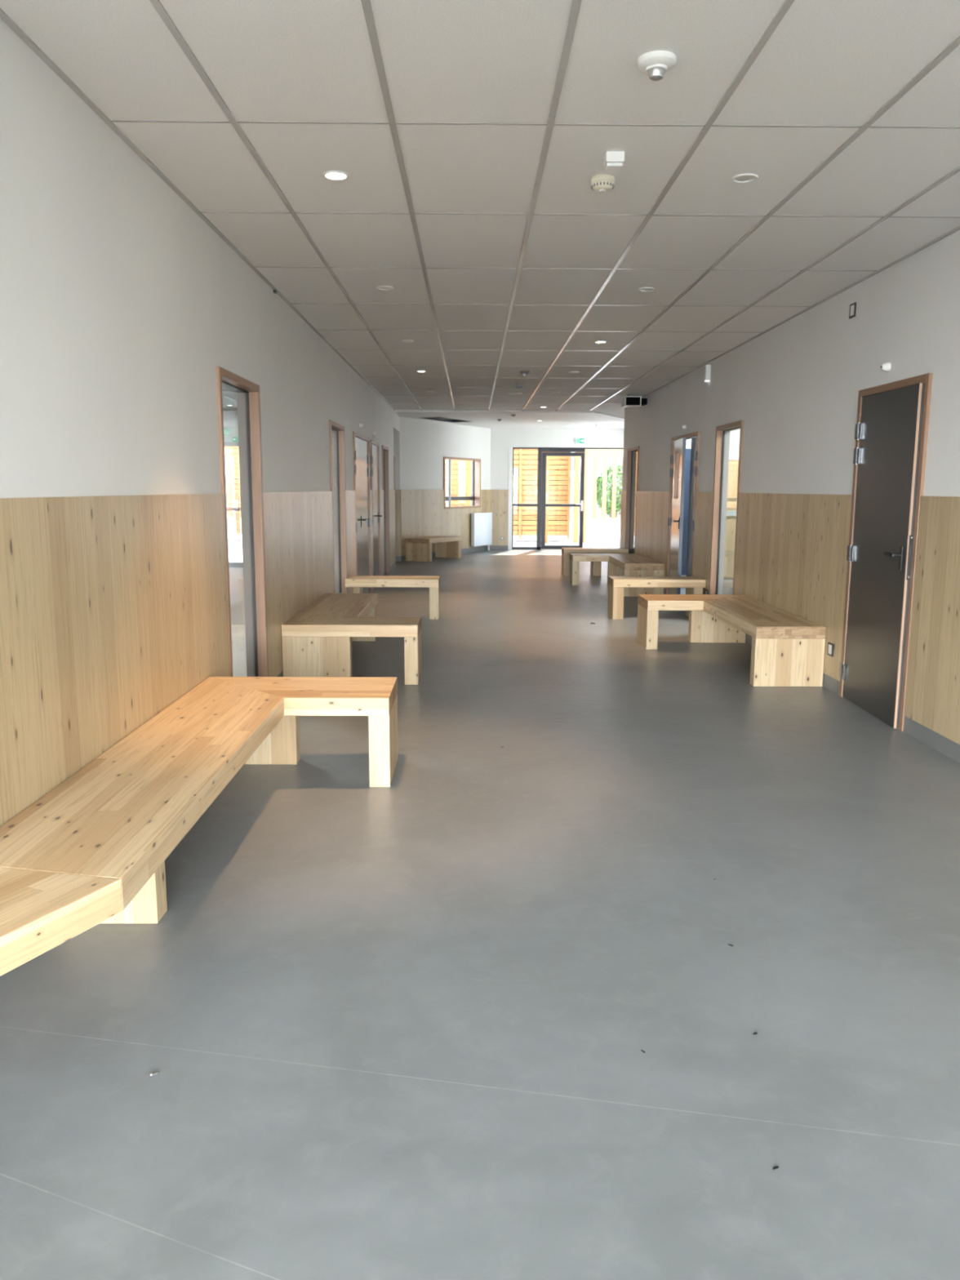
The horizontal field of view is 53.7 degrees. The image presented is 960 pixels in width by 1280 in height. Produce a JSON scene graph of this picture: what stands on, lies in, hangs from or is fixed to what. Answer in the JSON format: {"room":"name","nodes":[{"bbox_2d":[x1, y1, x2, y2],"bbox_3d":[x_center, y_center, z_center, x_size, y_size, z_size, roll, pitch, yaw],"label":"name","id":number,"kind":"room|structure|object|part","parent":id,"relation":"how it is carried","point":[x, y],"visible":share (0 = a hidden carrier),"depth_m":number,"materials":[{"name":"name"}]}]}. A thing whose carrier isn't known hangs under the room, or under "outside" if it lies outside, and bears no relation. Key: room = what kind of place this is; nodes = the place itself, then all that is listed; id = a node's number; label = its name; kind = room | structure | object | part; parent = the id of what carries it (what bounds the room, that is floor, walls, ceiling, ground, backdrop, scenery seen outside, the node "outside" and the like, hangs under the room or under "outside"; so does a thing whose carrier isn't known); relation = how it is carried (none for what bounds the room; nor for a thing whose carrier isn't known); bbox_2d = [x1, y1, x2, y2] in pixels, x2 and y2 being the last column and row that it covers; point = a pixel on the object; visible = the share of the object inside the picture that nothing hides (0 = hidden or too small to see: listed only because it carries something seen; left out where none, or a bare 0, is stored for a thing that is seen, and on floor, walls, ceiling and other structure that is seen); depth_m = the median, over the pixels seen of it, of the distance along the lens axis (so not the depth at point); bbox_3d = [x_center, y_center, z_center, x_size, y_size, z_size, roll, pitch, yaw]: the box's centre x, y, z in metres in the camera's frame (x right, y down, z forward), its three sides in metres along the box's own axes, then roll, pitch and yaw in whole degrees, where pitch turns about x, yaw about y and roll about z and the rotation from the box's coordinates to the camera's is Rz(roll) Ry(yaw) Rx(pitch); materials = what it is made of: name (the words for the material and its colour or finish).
{"room":"school corridor","nodes":[
{"label":"school corridor","id":0,"kind":"room"},
{"bbox_2d":[0,17,399,826],"bbox_3d":[-1.772,-1.268,7.840,1.848,2.847,21.233,1,9,6],"label":"wall","id":1,"kind":"structure","parent":0,"point":[121,306],"depth_m":3.72,"materials":[{"name":"white paint"}]},
{"bbox_2d":[216,366,268,676],"bbox_3d":[-1.491,-0.544,5.799,0.136,2.067,0.991,0,9,-1],"label":"door frame","id":2,"kind":"structure","parent":1,"relation":"in","point":[247,392],"depth_m":6.19,"materials":[{"name":"wood"},{"name":"clear glass"}]},
{"bbox_2d":[276,561,395,676],"bbox_3d":[-1.782,0.203,7.342,1.733,0.100,19.794,1,9,6],"label":"baseboard","id":3,"kind":"structure","parent":1,"relation":"attached to","point":[393,566],"depth_m":14.90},
{"bbox_2d":[328,419,347,593],"bbox_3d":[-1.525,-1.197,9.868,0.136,2.067,1.010,0,9,-1],"label":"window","id":4,"kind":"structure","parent":1,"relation":"in","point":[336,431],"depth_m":10.27,"materials":[{"name":"brown wood"}]},
{"bbox_3d":[-1.531,-1.187,9.869,0.008,2.007,0.930,0,9,-1],"label":"glass","id":5,"kind":"part","parent":4,"relation":"part of","materials":[{"name":"glass"}]},
{"bbox_2d":[352,431,371,593],"bbox_3d":[-1.512,-1.541,12.011,0.162,2.067,1.630,0,9,-1],"label":"door","id":6,"kind":"structure","parent":1,"relation":"in","point":[361,443],"depth_m":12.04,"materials":[{"name":"grey laminate"}]},
{"bbox_3d":[-1.460,-1.495,11.940,0.058,0.140,0.145,0,9,-1],"label":"handle","id":7,"kind":"part","parent":6,"relation":"part of","materials":[{"name":"black plastic"}]},
{"bbox_2d":[370,439,382,590],"bbox_3d":[-1.526,-1.800,13.630,0.162,2.067,1.070,0,9,-1],"label":"door","id":8,"kind":"structure","parent":1,"relation":"in","point":[375,446],"depth_m":13.69,"materials":[{"name":"grey laminate"}]},
{"bbox_2d":[382,444,390,573],"bbox_3d":[-1.570,-2.062,15.259,0.136,2.067,0.990,0,9,-1],"label":"door","id":9,"kind":"structure","parent":1,"relation":"in","point":[385,483],"depth_m":15.67,"materials":[{"name":"brown wood"}]},
{"bbox_3d":[-1.576,-2.052,15.260,0.008,2.007,0.910,0,9,-1],"label":"glass","id":10,"kind":"part","parent":9,"relation":"part of","materials":[{"name":"glass"}]},
{"bbox_2d":[393,456,395,489],"bbox_3d":[-1.541,-2.974,16.880,0.042,0.586,0.020,0,9,-1],"label":"trim","id":11,"kind":"structure","parent":1,"relation":"attached to","point":[393,456],"depth_m":16.90,"materials":[{"name":"grey metal"}]},
{"bbox_2d":[222,407,238,442],"bbox_3d":[-4.610,-1.167,7.138,3.900,2.847,19.740,0,9,-1],"label":"wall","id":12,"kind":"structure","parent":0,"point":[229,414],"depth_m":16.61,"materials":[{"name":"white paint"}]},
{"bbox_2d":[223,428,231,435],"bbox_3d":[-4.496,-3.644,16.613,0.240,0.130,0.047,0,9,-1],"label":"exit sign","id":13,"kind":"object","parent":12,"relation":"attached to","point":[226,431],"visible":0.38,"depth_m":16.59,"materials":[{"name":"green plastic"}]},
{"bbox_2d":[224,442,243,567],"bbox_3d":[-4.392,-2.403,16.892,2.100,2.200,0.050,0,9,-1],"label":"door","id":14,"kind":"structure","parent":12,"relation":"in","point":[226,444],"depth_m":16.88,"materials":[{"name":"grey metal"}]},
{"bbox_2d":[393,431,400,555],"bbox_3d":[-2.193,-2.839,17.625,1.308,2.847,1.660,0,9,-1],"label":"wall","id":15,"kind":"structure","parent":0,"point":[396,434],"depth_m":18.35,"materials":[{"name":"white paint"}]},
{"bbox_2d":[395,555,400,560],"bbox_3d":[-2.155,-1.597,18.558,1.208,0.100,0.012,0,9,-1],"label":"baseboard","id":16,"kind":"structure","parent":15,"relation":"attached to","point":[397,557],"depth_m":18.56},
{"bbox_2d":[399,417,490,555],"bbox_3d":[-0.745,-3.235,20.133,0.236,2.847,3.941,5,10,26],"label":"wall","id":17,"kind":"structure","parent":0,"point":[424,444],"depth_m":19.49,"materials":[{"name":"white paint"}]},
{"bbox_2d":[400,545,490,560],"bbox_3d":[-0.654,-1.871,20.302,0.012,0.100,3.941,5,10,26],"label":"baseboard","id":18,"kind":"structure","parent":17,"relation":"attached to","point":[483,548],"depth_m":21.13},
{"bbox_2d":[443,456,480,509],"bbox_3d":[-0.456,-3.412,20.632,0.210,1.080,1.690,5,10,26],"label":"window","id":19,"kind":"structure","parent":17,"relation":"in","point":[475,498],"depth_m":21.07,"materials":[{"name":"brown wood"}]},
{"bbox_2d":[471,512,492,550],"bbox_3d":[0.029,-2.438,21.428,0.109,0.870,0.900,5,10,26],"label":"radiator","id":20,"kind":"object","parent":17,"relation":"attached to","point":[481,522],"visible":1,"depth_m":21.31,"materials":[{"name":"white metal"}]},
{"bbox_2d":[0,549,959,1279],"bbox_3d":[-0.437,-0.100,9.896,12.300,0.100,25.180,0,9,-1],"label":"floor","id":21,"kind":"structure","parent":0,"point":[399,1031],"depth_m":2.66,"materials":[{"name":"grey concrete"}]},
{"bbox_2d":[148,1071,159,1077],"bbox_3d":[-0.795,1.059,2.316,0.024,0.009,0.010,-8,12,-40],"label":"screw","id":22,"kind":"object","parent":21,"relation":"on","point":[150,1074],"visible":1,"depth_m":2.31,"materials":[{"name":"silver metal"}]},
{"bbox_2d":[0,676,398,976],"bbox_3d":[-1.187,0.717,3.077,1.052,0.440,4.092,2,9,9],"label":"bench","id":23,"kind":"object","parent":21,"relation":"on","point":[93,850],"visible":1,"depth_m":3.11,"materials":[{"name":"brown wood"}]},
{"bbox_3d":[-1.231,0.752,3.139,0.343,0.352,0.100,0,9,-1],"label":"leg","id":24,"kind":"part","parent":23,"relation":"part of","materials":[{"name":"brown wood"}]},
{"bbox_3d":[-1.183,0.464,4.936,0.468,0.352,0.100,0,9,-1],"label":"leg","id":25,"kind":"part","parent":23,"relation":"part of","materials":[{"name":"brown wood"}]},
{"bbox_3d":[-0.482,0.494,4.763,0.100,0.352,0.487,0,9,-1],"label":"leg","id":26,"kind":"part","parent":23,"relation":"part of","materials":[{"name":"brown wood"}]},
{"bbox_2d":[281,593,421,684],"bbox_3d":[-0.950,-0.057,7.908,0.984,0.440,2.090,0,9,-1],"label":"bench","id":27,"kind":"object","parent":21,"relation":"on","point":[317,641],"visible":0.91,"depth_m":6.89,"materials":[{"name":"brown wood"}]},
{"bbox_3d":[-1.188,0.143,6.932,0.492,0.352,0.098,0,9,-1],"label":"leg","id":28,"kind":"part","parent":27,"relation":"part of","materials":[{"name":"brown wood"}]},
{"bbox_3d":[-0.950,-0.231,7.880,0.984,0.088,2.090,0,9,-1],"label":"seat","id":29,"kind":"part","parent":27,"relation":"part of","materials":[{"name":"brown wood"}]},
{"bbox_3d":[-1.215,-0.171,8.894,0.472,0.352,0.098,0,9,-1],"label":"leg","id":30,"kind":"part","parent":27,"relation":"part of","materials":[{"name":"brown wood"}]},
{"bbox_3d":[-0.502,0.117,7.117,0.099,0.352,0.455,0,9,-1],"label":"leg","id":31,"kind":"part","parent":27,"relation":"part of","materials":[{"name":"brown wood"}]},
{"bbox_2d":[345,575,439,619],"bbox_3d":[-0.957,-0.472,10.500,1.013,0.440,0.400,0,9,-1],"label":"bench","id":32,"kind":"object","parent":21,"relation":"on","point":[357,582],"visible":0.8,"depth_m":10.28,"materials":[{"name":"brown wood"}]},
{"bbox_3d":[-1.346,-0.430,10.504,0.070,0.352,0.300,0,9,-1],"label":"leg","id":33,"kind":"part","parent":32,"relation":"part of","materials":[{"name":"brown wood"}]},
{"bbox_3d":[-0.957,-0.646,10.472,1.013,0.088,0.400,0,9,-1],"label":"seat","id":34,"kind":"part","parent":32,"relation":"part of","materials":[{"name":"brown wood"}]},
{"bbox_3d":[-0.503,-0.428,10.511,0.100,0.352,0.390,0,9,-1],"label":"leg","id":35,"kind":"part","parent":32,"relation":"part of","materials":[{"name":"brown wood"}]},
{"bbox_2d":[404,535,461,561],"bbox_3d":[-0.923,-1.844,19.054,0.550,0.440,1.320,5,10,26],"label":"bench","id":36,"kind":"object","parent":21,"relation":"on","point":[417,548],"visible":1,"depth_m":18.59,"materials":[{"name":"brown wood"}]},
{"bbox_3d":[-1.200,-1.716,18.525,0.544,0.352,0.098,5,10,26],"label":"leg","id":37,"kind":"part","parent":36,"relation":"part of","materials":[{"name":"brown wood"}]},
{"bbox_3d":[-0.923,-2.018,19.026,0.550,0.088,1.320,5,10,26],"label":"seat","id":38,"kind":"part","parent":36,"relation":"part of","materials":[{"name":"brown wood"}]},
{"bbox_3d":[-0.654,-1.884,19.588,0.544,0.352,0.116,5,10,26],"label":"leg","id":39,"kind":"part","parent":36,"relation":"part of","materials":[{"name":"brown wood"}]},
{"bbox_2d":[561,547,628,576],"bbox_3d":[1.895,-1.296,15.709,1.060,0.440,0.400,0,9,-1],"label":"bench","id":40,"kind":"object","parent":21,"relation":"on","point":[595,566],"visible":0.81,"depth_m":15.52,"materials":[{"name":"brown wood"}]},
{"bbox_3d":[1.417,-1.254,15.712,0.097,0.352,0.390,0,9,-1],"label":"leg","id":41,"kind":"part","parent":40,"relation":"part of","materials":[{"name":"brown wood"}]},
{"bbox_3d":[1.896,-1.470,15.681,1.060,0.088,0.400,0,9,-1],"label":"seat","id":42,"kind":"part","parent":40,"relation":"part of","materials":[{"name":"brown wood"}]},
{"bbox_3d":[1.920,-1.252,15.716,0.130,0.352,0.390,0,9,-1],"label":"leg","id":43,"kind":"part","parent":40,"relation":"part of","materials":[{"name":"brown wood"}]},
{"bbox_2d":[568,553,664,596],"bbox_3d":[1.908,-0.949,13.547,1.070,0.440,1.900,0,9,-1],"label":"bench","id":44,"kind":"object","parent":21,"relation":"on","point":[618,564],"visible":0.83,"depth_m":13.25,"materials":[{"name":"brown wood"}]},
{"bbox_3d":[1.417,-1.023,14.270,0.100,0.352,0.430,0,9,-1],"label":"leg","id":45,"kind":"part","parent":44,"relation":"part of","materials":[{"name":"brown wood"}]},
{"bbox_3d":[2.173,-1.000,14.149,0.530,0.352,0.100,0,9,-1],"label":"leg","id":46,"kind":"part","parent":44,"relation":"part of","materials":[{"name":"brown wood"}]},
{"bbox_3d":[1.909,-1.123,13.519,1.070,0.088,1.900,0,9,-1],"label":"seat","id":47,"kind":"part","parent":44,"relation":"part of","materials":[{"name":"brown wood"}]},
{"bbox_3d":[2.186,-0.763,12.669,0.530,0.352,0.098,0,9,-1],"label":"leg","id":48,"kind":"part","parent":44,"relation":"part of","materials":[{"name":"brown wood"}]},
{"bbox_2d":[607,576,706,619],"bbox_3d":[1.961,-0.474,10.585,1.014,0.440,0.400,0,9,-1],"label":"bench","id":49,"kind":"object","parent":21,"relation":"on","point":[693,584],"visible":0.85,"depth_m":10.38,"materials":[{"name":"brown wood"}]},
{"bbox_3d":[1.515,-0.432,10.588,0.117,0.352,0.390,0,9,-1],"label":"leg","id":50,"kind":"part","parent":49,"relation":"part of","materials":[{"name":"brown wood"}]},
{"bbox_3d":[1.961,-0.648,10.557,1.014,0.088,0.400,0,9,-1],"label":"seat","id":51,"kind":"part","parent":49,"relation":"part of","materials":[{"name":"brown wood"}]},
{"bbox_3d":[2.388,-0.429,10.596,0.100,0.352,0.390,0,9,-1],"label":"leg","id":52,"kind":"part","parent":49,"relation":"part of","materials":[{"name":"brown wood"}]},
{"bbox_2d":[680,448,690,575],"bbox_3d":[3.328,-1.683,13.330,1.320,1.970,0.040,0,9,-1],"label":"wall","id":53,"kind":"structure","parent":21,"relation":"on","point":[687,465],"depth_m":13.29,"materials":[{"name":"blue paint"}]},
{"bbox_2d":[636,594,826,686],"bbox_3d":[1.990,-0.044,7.904,1.000,0.440,2.090,0,9,-1],"label":"bench","id":54,"kind":"object","parent":21,"relation":"on","point":[788,650],"visible":1,"depth_m":7.24,"materials":[{"name":"brown wood"}]},
{"bbox_3d":[1.534,-0.128,8.692,0.100,0.352,0.490,0,9,-1],"label":"leg","id":55,"kind":"part","parent":54,"relation":"part of","materials":[{"name":"brown wood"}]},
{"bbox_3d":[2.225,-0.156,8.889,0.514,0.352,0.105,0,9,-1],"label":"leg","id":56,"kind":"part","parent":54,"relation":"part of","materials":[{"name":"brown wood"}]},
{"bbox_3d":[1.991,-0.218,7.877,1.000,0.088,2.090,0,9,-1],"label":"seat","id":57,"kind":"part","parent":54,"relation":"part of","materials":[{"name":"brown wood"}]},
{"bbox_3d":[2.246,0.158,6.932,0.504,0.352,0.098,0,9,-1],"label":"leg","id":58,"kind":"part","parent":54,"relation":"part of","materials":[{"name":"brown wood"}]},
{"bbox_2d":[0,0,959,429],"bbox_3d":[-0.425,-2.909,9.445,12.300,0.084,25.180,0,9,-1],"label":"ceiling","id":59,"kind":"structure","parent":0,"point":[470,137],"depth_m":4.01,"materials":[{"name":"tile"}]},
{"bbox_2d":[322,170,349,180],"bbox_3d":[-0.637,-2.055,4.192,0.116,0.009,0.116,0,9,-1],"label":"recessed light","id":60,"kind":"object","parent":59,"relation":"in","point":[331,175],"visible":1,"depth_m":4.19,"materials":[{"name":"white plastic"}]},
{"bbox_2d":[376,285,393,289],"bbox_3d":[-0.657,-2.433,6.552,0.116,0.009,0.116,0,9,-1],"label":"recessed light","id":61,"kind":"object","parent":59,"relation":"in","point":[380,287],"visible":1,"depth_m":6.54,"materials":[{"name":"white plastic"}]},
{"bbox_2d":[401,339,413,342],"bbox_3d":[-0.677,-2.812,8.912,0.116,0.009,0.116,0,9,-1],"label":"recessed light","id":62,"kind":"object","parent":59,"relation":"in","point":[402,340],"visible":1,"depth_m":8.90,"materials":[{"name":"white plastic"}]},
{"bbox_2d":[421,417,471,422],"bbox_3d":[-0.675,-4.388,18.830,0.460,0.035,1.320,5,10,26],"label":"ceiling hatch","id":63,"kind":"object","parent":59,"relation":"attached to","point":[441,419],"visible":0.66,"depth_m":18.90,"materials":[{"name":"black"}]},
{"bbox_3d":[-0.684,-4.387,18.778,0.370,0.014,0.380,5,10,26],"label":"panel","id":64,"kind":"part","parent":63,"relation":"part of","materials":[{"name":"grey"}]},
{"bbox_3d":[1.398,-4.180,17.578,5.759,0.034,1.765,-5,10,-29],"label":"edge trim","id":65,"kind":"part","parent":59,"relation":"part of","materials":[{"name":"white"}]},
{"bbox_2d":[508,391,522,394],"bbox_3d":[0.512,-3.582,13.771,0.200,0.017,0.200,0,9,-1],"label":"ceiling speaker","id":66,"kind":"object","parent":59,"relation":"attached to","point":[511,393],"visible":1,"depth_m":13.70,"materials":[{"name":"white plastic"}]},
{"bbox_2d":[515,383,523,388],"bbox_3d":[0.523,-3.374,12.610,0.090,0.060,0.090,0,9,-1],"label":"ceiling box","id":67,"kind":"object","parent":59,"relation":"attached to","point":[517,385],"visible":1,"depth_m":12.57,"materials":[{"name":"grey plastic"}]},
{"bbox_2d":[520,370,529,376],"bbox_3d":[0.530,-3.151,11.227,0.110,0.063,0.110,0,9,-1],"label":"ceiling sensor","id":68,"kind":"object","parent":59,"relation":"attached to","point":[524,373],"visible":1,"depth_m":11.20,"materials":[{"name":"grey plastic"}]},
{"bbox_2d":[594,340,606,342],"bbox_3d":[1.135,-2.807,8.928,0.116,0.009,0.116,0,9,-1],"label":"recessed light","id":69,"kind":"object","parent":59,"relation":"in","point":[597,341],"visible":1,"depth_m":8.89,"materials":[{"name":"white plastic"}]},
{"bbox_2d":[591,174,614,192],"bbox_3d":[0.548,-2.033,4.236,0.108,0.057,0.108,0,9,-1],"label":"smoke detector","id":70,"kind":"object","parent":59,"relation":"attached to","point":[599,183],"visible":1,"depth_m":4.20,"materials":[{"name":"beige plastic"}]},
{"bbox_2d":[604,151,624,170],"bbox_3d":[0.556,-1.984,3.930,0.076,0.055,0.076,0,9,-1],"label":"ceiling box","id":71,"kind":"object","parent":59,"relation":"attached to","point":[613,160],"visible":1,"depth_m":3.90,"materials":[{"name":"white plastic"}]},
{"bbox_2d":[638,287,654,291],"bbox_3d":[1.155,-2.428,6.568,0.116,0.009,0.116,0,9,-1],"label":"recessed light","id":72,"kind":"object","parent":59,"relation":"in","point":[642,289],"visible":1,"depth_m":6.56,"materials":[{"name":"white plastic"}]},
{"bbox_2d":[637,50,676,81],"bbox_3d":[0.570,-1.841,3.062,0.124,0.063,0.124,0,9,-1],"label":"ceiling sensor","id":73,"kind":"object","parent":59,"relation":"attached to","point":[655,64],"visible":1,"depth_m":3.03,"materials":[{"name":"white plastic"}]},
{"bbox_2d":[731,173,758,182],"bbox_3d":[1.175,-2.050,4.208,0.116,0.009,0.116,0,9,-1],"label":"recessed light","id":74,"kind":"object","parent":59,"relation":"in","point":[745,177],"visible":1,"depth_m":4.21,"materials":[{"name":"white plastic"}]},
{"bbox_2d":[490,428,623,545],"bbox_3d":[2.276,-3.518,21.972,4.680,2.847,0.296,0,9,-1],"label":"wall","id":75,"kind":"structure","parent":0,"point":[501,439],"depth_m":21.68,"materials":[{"name":"white paint"}]},
{"bbox_2d":[490,545,507,550],"bbox_3d":[0.442,-2.144,22.037,0.420,0.100,0.012,0,9,-1],"label":"baseboard","id":76,"kind":"structure","parent":75,"relation":"attached to","point":[492,547],"depth_m":22.03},
{"bbox_2d":[507,447,512,550],"bbox_3d":[0.701,-3.261,21.918,0.090,2.345,0.127,0,9,-1],"label":"trim","id":77,"kind":"structure","parent":75,"relation":"attached to","point":[510,449],"depth_m":21.85,"materials":[{"name":"white paint"}]},
{"bbox_2d":[511,447,623,549],"bbox_3d":[2.156,-3.267,21.991,2.820,2.345,0.135,0,9,-1],"label":"door","id":78,"kind":"structure","parent":75,"relation":"in","point":[543,452],"depth_m":21.98,"materials":[{"name":"grey metal"}]},
{"bbox_3d":[2.305,-3.110,21.982,0.170,0.240,0.065,0,9,-1],"label":"handle","id":79,"kind":"part","parent":78,"relation":"part of","materials":[{"name":"white plastic"}]},
{"bbox_2d":[575,438,584,443],"bbox_3d":[2.282,-4.546,21.650,0.210,0.120,0.046,0,9,-1],"label":"exit sign","id":80,"kind":"object","parent":75,"relation":"attached to","point":[577,440],"visible":1,"depth_m":21.63,"materials":[{"name":"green plastic"}]},
{"bbox_2d":[622,395,647,407],"bbox_3d":[2.298,-3.549,14.085,0.334,0.167,0.300,0,9,-1],"label":"digital clock display","id":81,"kind":"object","parent":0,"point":[628,401],"visible":1,"depth_m":13.96,"materials":[{"name":"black plastic"}]},
{"bbox_2d":[626,397,639,404],"bbox_3d":[2.252,-3.517,13.968,0.210,0.116,0.020,0,9,-1],"label":"screen","id":82,"kind":"object","parent":81,"relation":"attached to","point":[629,401],"depth_m":13.96,"materials":[{"name":"black"}]},
{"bbox_2d":[680,439,691,576],"bbox_3d":[4.023,-2.312,14.501,2.912,2.847,0.100,0,9,-1],"label":"wall","id":83,"kind":"structure","parent":0,"point":[688,444],"depth_m":14.34,"materials":[{"name":"white paint"}]},
{"bbox_2d":[722,429,740,595],"bbox_3d":[4.132,-1.089,6.874,3.022,2.847,19.050,0,9,-1],"label":"wall","id":84,"kind":"structure","parent":0,"point":[734,446],"depth_m":10.69,"materials":[{"name":"white paint"}]},
{"bbox_3d":[4.049,-1.425,10.698,2.922,0.060,0.030,0,9,-1],"label":"rail","id":85,"kind":"part","parent":84,"relation":"part of","materials":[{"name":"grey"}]},
{"bbox_2d":[619,230,959,744],"bbox_3d":[3.551,-1.538,9.658,2.138,2.847,24.700,0,9,-1],"label":"wall","id":86,"kind":"structure","parent":0,"point":[794,387],"depth_m":6.92,"materials":[{"name":"white paint"}]},
{"bbox_2d":[624,446,639,553],"bbox_3d":[2.500,-2.052,15.299,0.136,2.067,1.020,0,9,-1],"label":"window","id":87,"kind":"structure","parent":86,"relation":"in","point":[631,454],"depth_m":15.71,"materials":[{"name":"brown wood"}]},
{"bbox_2d":[666,431,700,594],"bbox_3d":[2.457,-1.462,11.621,0.227,2.067,1.470,0,9,-1],"label":"door","id":88,"kind":"structure","parent":86,"relation":"in","point":[677,457],"depth_m":11.44,"materials":[{"name":"grey laminate"}]},
{"bbox_3d":[2.433,-2.035,11.741,0.006,0.560,0.360,1,9,4],"label":"vision frame","id":89,"kind":"part","parent":88,"relation":"part of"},
{"bbox_3d":[2.434,-2.035,11.741,0.003,0.520,0.320,1,9,4],"label":"vision glass","id":90,"kind":"part","parent":88,"relation":"part of","materials":[{"name":"clear glass"}]},
{"bbox_2d":[703,364,711,382],"bbox_3d":[2.469,-2.898,10.292,0.055,0.177,0.070,0,9,-1],"label":"emergency light","id":91,"kind":"object","parent":86,"relation":"attached to","point":[708,366],"visible":1,"depth_m":10.26,"materials":[{"name":"white plastic"}]},
{"bbox_2d":[708,420,743,595],"bbox_3d":[2.547,-1.145,9.647,0.136,2.067,0.970,0,9,-1],"label":"door frame","id":92,"kind":"structure","parent":86,"relation":"in","point":[720,478],"depth_m":10.03,"materials":[{"name":"brown wood"}]},
{"bbox_2d":[663,589,959,763],"bbox_3d":[3.520,0.265,7.092,2.034,0.100,19.062,0,9,-1],"label":"baseboard","id":93,"kind":"structure","parent":86,"relation":"attached to","point":[948,748],"depth_m":5.37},
{"bbox_2d":[826,642,834,656],"bbox_3d":[2.498,0.067,6.757,0.010,0.090,0.090,0,9,-1],"label":"wall socket","id":94,"kind":"object","parent":86,"relation":"attached to","point":[830,646],"visible":1,"depth_m":6.75,"materials":[{"name":"white plastic"}]},
{"bbox_2d":[848,302,856,318],"bbox_3d":[2.523,-2.231,6.419,0.010,0.090,0.090,0,9,-1],"label":"switch box","id":95,"kind":"object","parent":86,"relation":"attached to","point":[853,306],"visible":1,"depth_m":6.41,"materials":[{"name":"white plastic"}]},
{"bbox_2d":[880,362,890,371],"bbox_3d":[2.506,-1.690,5.867,0.051,0.054,0.054,0,9,-1],"label":"indicator","id":96,"kind":"object","parent":86,"relation":"attached to","point":[886,366],"visible":1,"depth_m":5.85,"materials":[{"name":"white plastic"}]},
{"bbox_2d":[839,373,933,731],"bbox_3d":[2.526,-0.554,5.958,0.204,2.067,0.982,0,9,-1],"label":"door","id":97,"kind":"structure","parent":86,"relation":"in","point":[892,424],"depth_m":5.85,"materials":[{"name":"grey wood"}]},
{"bbox_3d":[2.457,-0.490,5.644,0.058,0.140,0.145,1,9,2],"label":"handle","id":98,"kind":"part","parent":97,"relation":"part of","materials":[{"name":"black plastic"}]},
{"bbox_3d":[2.503,-0.479,5.515,0.026,0.260,0.002,1,9,2],"label":"lock plate","id":99,"kind":"part","parent":97,"relation":"part of","materials":[{"name":"silver metal"}]},
{"label":"outside","id":100,"kind":"structure","parent":0,"visible":0},
{"bbox_2d":[227,515,620,562],"bbox_3d":[4.634,-5.415,43.299,70.000,0.100,52.860,0,9,-1],"label":"ground","id":101,"kind":"structure","parent":100,"point":[600,532],"depth_m":26.84,"materials":[{"name":"concrete"}]},
{"bbox_2d":[224,446,570,543],"bbox_3d":[-5.463,-4.442,26.740,15.920,3.140,4.100,0,9,-1],"label":"building","id":102,"kind":"structure","parent":101,"relation":"on","point":[525,460],"depth_m":25.67,"materials":[{"name":"brown wood cladding"}]},
{"bbox_3d":[-2.267,-4.117,24.793,3.880,0.100,0.100,0,9,-1],"label":"rail","id":103,"kind":"part","parent":102,"relation":"part of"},
{"bbox_3d":[-0.282,-4.052,24.820,0.090,3.020,0.100,0,9,-1],"label":"post","id":104,"kind":"part","parent":102,"relation":"part of","materials":[{"name":"yellow wood"}]},
{"bbox_3d":[1.722,-4.050,24.857,0.140,3.020,0.140,0,9,-1],"label":"post","id":105,"kind":"part","parent":102,"relation":"part of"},
{"bbox_2d":[573,456,579,542],"bbox_3d":[2.579,-4.066,25.297,0.120,2.920,0.120,0,9,-1],"label":"timber post","id":106,"kind":"object","parent":101,"relation":"on","point":[576,482],"visible":0.64,"depth_m":25.30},
{"bbox_2d":[582,448,587,542],"bbox_3d":[2.779,-4.066,25.299,0.120,2.920,0.120,0,9,-1],"label":"timber post","id":107,"kind":"object","parent":101,"relation":"on","point":[586,450],"visible":0.29,"depth_m":25.27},
{"bbox_2d":[569,477,622,515],"bbox_3d":[6.780,-7.569,50.091,6.400,2.020,0.200,0,9,-1],"label":"wall","id":108,"kind":"structure","parent":101,"relation":"on","point":[589,480],"depth_m":50.00,"materials":[{"name":"white stone"}]},
{"bbox_2d":[570,456,622,477],"bbox_3d":[8.492,-10.848,61.110,14.000,5.020,4.030,0,9,-1],"label":"sky","id":109,"kind":"structure","parent":101,"relation":"on","point":[590,460],"depth_m":59.06,"materials":[{"name":"paint"}]},
{"bbox_2d":[579,448,623,519],"bbox_3d":[6.871,-7.507,45.443,4.500,3.370,0.160,0,9,-1],"label":"pergola","id":110,"kind":"object","parent":101,"relation":"on","point":[595,454],"visible":0.32,"depth_m":45.32,"materials":[{"name":"beige wood"}]},
{"bbox_3d":[5.495,-7.264,45.470,0.170,2.870,0.160,0,9,-1],"label":"post","id":111,"kind":"part","parent":110,"relation":"part of","materials":[{"name":"beige wood"}]},
{"bbox_3d":[5.965,-7.263,45.474,0.170,2.870,0.160,0,9,-1],"label":"post","id":112,"kind":"part","parent":110,"relation":"part of","materials":[{"name":"beige wood"}]},
{"bbox_3d":[6.435,-7.261,45.479,0.170,2.870,0.160,0,9,-1],"label":"post","id":113,"kind":"part","parent":110,"relation":"part of","materials":[{"name":"beige wood"}]},
{"bbox_2d":[595,464,622,517],"bbox_3d":[6.704,-7.494,47.479,2.123,2.698,1.518,0,9,-1],"label":"bush","id":114,"kind":"object","parent":101,"relation":"on","point":[599,491],"visible":0.44,"depth_m":47.21,"materials":[{"name":"green plant"}]}
]}

